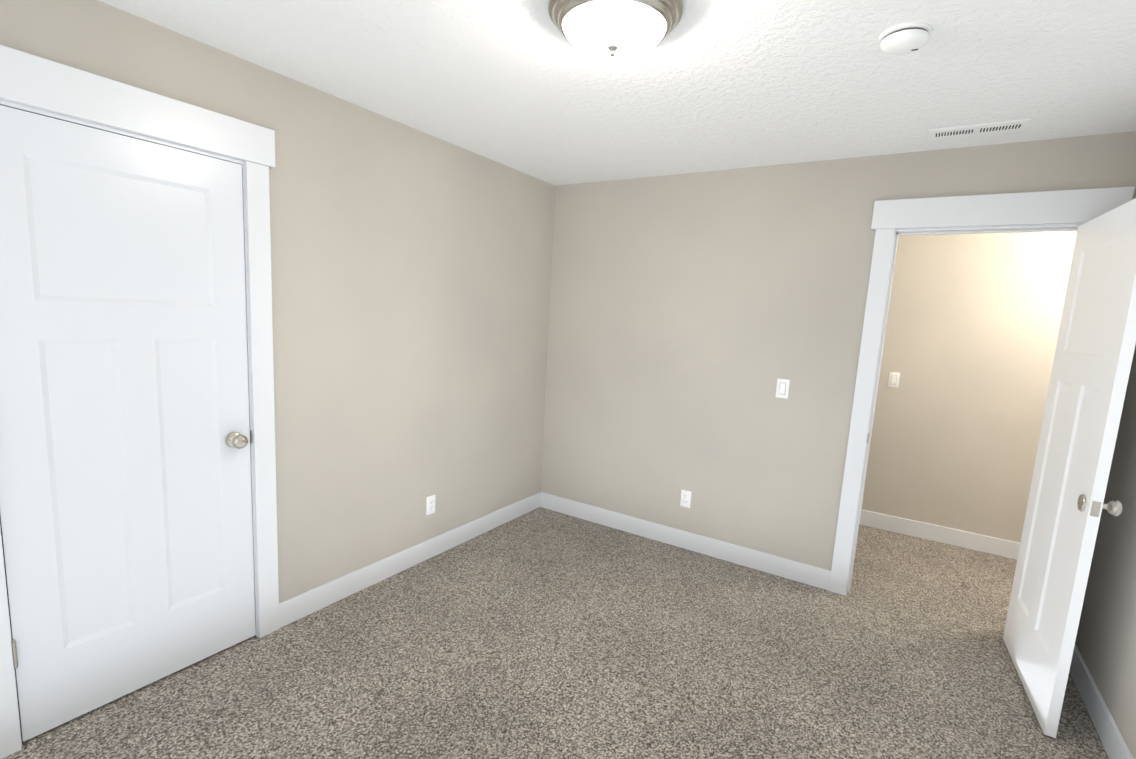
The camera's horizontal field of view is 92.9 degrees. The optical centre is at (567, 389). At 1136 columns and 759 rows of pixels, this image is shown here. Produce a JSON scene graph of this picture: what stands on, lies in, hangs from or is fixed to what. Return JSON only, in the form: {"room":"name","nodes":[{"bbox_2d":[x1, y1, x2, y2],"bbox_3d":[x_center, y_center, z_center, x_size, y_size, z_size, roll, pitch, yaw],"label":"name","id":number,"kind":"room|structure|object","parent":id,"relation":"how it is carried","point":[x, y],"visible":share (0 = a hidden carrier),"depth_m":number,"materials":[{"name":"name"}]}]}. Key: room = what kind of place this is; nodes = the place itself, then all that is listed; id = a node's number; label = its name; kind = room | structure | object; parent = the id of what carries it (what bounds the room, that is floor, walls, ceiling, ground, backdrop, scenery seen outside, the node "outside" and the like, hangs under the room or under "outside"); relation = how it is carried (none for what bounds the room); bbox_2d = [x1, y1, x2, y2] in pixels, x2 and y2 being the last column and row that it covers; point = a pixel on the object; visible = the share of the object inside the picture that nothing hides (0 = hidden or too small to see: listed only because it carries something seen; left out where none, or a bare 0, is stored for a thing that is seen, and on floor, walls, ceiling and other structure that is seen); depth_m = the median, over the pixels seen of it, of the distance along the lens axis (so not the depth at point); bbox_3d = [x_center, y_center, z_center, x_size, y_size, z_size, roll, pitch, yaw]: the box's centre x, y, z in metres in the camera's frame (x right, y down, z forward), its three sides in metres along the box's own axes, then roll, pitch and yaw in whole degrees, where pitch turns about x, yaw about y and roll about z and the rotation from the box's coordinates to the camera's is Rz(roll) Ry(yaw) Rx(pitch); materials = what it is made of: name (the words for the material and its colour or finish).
{"room":"empty bedroom","nodes":[
{"label":"empty bedroom","id":0,"kind":"room"},
{"bbox_2d":[0,0,554,602],"bbox_3d":[-1.238,-0.118,2.545,0.120,2.440,3.820,8,10,32],"label":"wall","id":1,"kind":"structure","parent":0,"point":[410,290],"depth_m":2.78,"materials":[{"name":"beige paint"}]},
{"bbox_2d":[0,104,255,743],"bbox_3d":[-1.578,0.141,1.986,0.176,2.043,0.773,8,10,32],"label":"closet door","id":2,"kind":"structure","parent":1,"relation":"in","point":[126,523],"depth_m":1.92,"materials":[{"name":"white paint"}]},
{"bbox_2d":[0,45,278,758],"bbox_3d":[-1.610,0.128,2.009,0.120,2.064,0.804,8,10,32],"label":"door frame","id":3,"kind":"structure","parent":1,"relation":"attached to","point":[75,120],"depth_m":2.06,"materials":[{"name":"white paint"}]},
{"bbox_2d":[279,492,542,627],"bbox_3d":[-0.782,0.959,3.392,0.014,0.120,2.103,8,10,32],"label":"baseboard","id":4,"kind":"structure","parent":1,"relation":"attached to","point":[300,606],"depth_m":3.06,"materials":[{"name":"white paint"}]},
{"bbox_2d":[426,495,434,515],"bbox_3d":[-0.828,0.697,3.264,0.009,0.115,0.070,8,10,32],"label":"outlet","id":5,"kind":"object","parent":1,"relation":"attached to","point":[430,504],"visible":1,"depth_m":3.26,"materials":[{"name":"white plastic"}]},
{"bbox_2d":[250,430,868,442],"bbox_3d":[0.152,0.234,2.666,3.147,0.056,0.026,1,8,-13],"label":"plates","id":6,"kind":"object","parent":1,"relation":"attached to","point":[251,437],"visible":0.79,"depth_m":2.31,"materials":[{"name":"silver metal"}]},
{"bbox_2d":[3,507,1108,758],"bbox_3d":[1.199,1.376,2.014,5.500,0.100,5.650,8,10,32],"label":"floor","id":7,"kind":"structure","parent":0,"point":[541,633],"depth_m":2.35,"materials":[{"name":"carpet"}]},
{"bbox_2d":[98,0,1135,185],"bbox_3d":[1.337,-1.135,1.656,5.500,0.100,5.650,8,10,32],"label":"ceiling","id":8,"kind":"structure","parent":0,"point":[526,87],"depth_m":2.03,"materials":[{"name":"white paint"}]},
{"bbox_2d":[548,0,682,58],"bbox_3d":[0.138,-1.078,1.628,0.402,0.135,0.402,8,10,32],"label":"flush-mount light","id":9,"kind":"object","parent":8,"relation":"attached to","point":[614,29],"visible":1,"depth_m":1.56,"materials":[{"name":"white glass"}]},
{"bbox_2d":[879,22,932,54],"bbox_3d":[1.044,-1.080,1.677,0.144,0.045,0.144,8,10,32],"label":"smoke detector","id":10,"kind":"object","parent":8,"relation":"attached to","point":[904,38],"visible":1,"depth_m":1.64,"materials":[{"name":"white plastic"}]},
{"bbox_2d":[928,118,1032,139],"bbox_3d":[1.830,-1.161,2.416,0.365,0.008,0.150,8,10,32],"label":"ceiling vent","id":11,"kind":"object","parent":8,"relation":"in","point":[985,128],"visible":1,"depth_m":2.40,"materials":[{"name":"white metal"}]},
{"bbox_2d":[540,131,1135,569],"bbox_3d":[2.009,0.021,2.822,5.320,2.440,0.120,8,10,32],"label":"wall","id":12,"kind":"structure","parent":0,"point":[694,317],"depth_m":3.36,"materials":[{"name":"beige paint"}]},
{"bbox_2d":[539,492,830,589],"bbox_3d":[0.668,0.994,3.709,2.065,0.120,0.014,8,10,32],"label":"baseboard","id":13,"kind":"structure","parent":12,"relation":"attached to","point":[797,571],"depth_m":3.58,"materials":[{"name":"white paint"}]},
{"bbox_2d":[680,490,691,507],"bbox_3d":[0.787,0.729,3.608,0.070,0.115,0.009,8,10,32],"label":"outlet","id":14,"kind":"object","parent":12,"relation":"attached to","point":[685,501],"visible":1,"depth_m":3.60,"materials":[{"name":"white plastic"}]},
{"bbox_2d":[776,378,789,398],"bbox_3d":[1.276,-0.007,3.211,0.070,0.115,0.013,8,10,32],"label":"light switch","id":15,"kind":"object","parent":12,"relation":"attached to","point":[782,389],"visible":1,"depth_m":3.21,"materials":[{"name":"white plastic"}]},
{"bbox_2d":[829,186,1134,595],"bbox_3d":[2.025,0.141,2.824,0.988,2.203,0.174,8,10,32],"label":"door frame","id":16,"kind":"structure","parent":12,"relation":"attached to","point":[1045,207],"depth_m":2.83,"materials":[{"name":"white paint"}]},
{"bbox_2d":[1003,198,1135,737],"bbox_3d":[2.127,0.304,2.250,0.147,2.030,0.751,8,10,32],"label":"room door","id":17,"kind":"structure","parent":12,"relation":"in","point":[1091,366],"depth_m":2.17,"materials":[{"name":"white paint"}]},
{"bbox_2d":[861,231,1076,542],"bbox_3d":[3.604,0.024,3.408,3.255,2.440,0.120,8,10,32],"label":"wall","id":18,"kind":"structure","parent":0,"point":[972,332],"depth_m":3.83,"materials":[{"name":"paint"}]},
{"bbox_2d":[887,372,899,387],"bbox_3d":[2.451,-0.074,4.060,0.070,0.115,0.013,8,10,32],"label":"hall light switch","id":19,"kind":"object","parent":18,"relation":"attached to","point":[893,379],"visible":1,"depth_m":4.06,"materials":[{"name":"white plastic"}]},
{"bbox_2d":[859,509,1019,559],"bbox_3d":[3.509,1.179,3.503,3.035,0.120,0.030,8,10,32],"label":"baseboard","id":20,"kind":"structure","parent":18,"relation":"attached to","point":[978,542],"depth_m":3.96,"materials":[{"name":"white paint"}]},
{"bbox_2d":[1075,345,1135,758],"bbox_3d":[1.510,0.279,0.818,0.120,2.440,3.820,8,10,32],"label":"wall","id":21,"kind":"structure","parent":0,"point":[1105,642],"depth_m":2.22,"materials":[{"name":"beige paint"}]},
{"bbox_2d":[1069,644,1133,758],"bbox_3d":[1.417,1.412,1.072,0.030,0.120,3.700,8,10,32],"label":"baseboard","id":22,"kind":"structure","parent":21,"relation":"attached to","point":[1115,746],"depth_m":2.15,"materials":[{"name":"white paint"}]}
]}

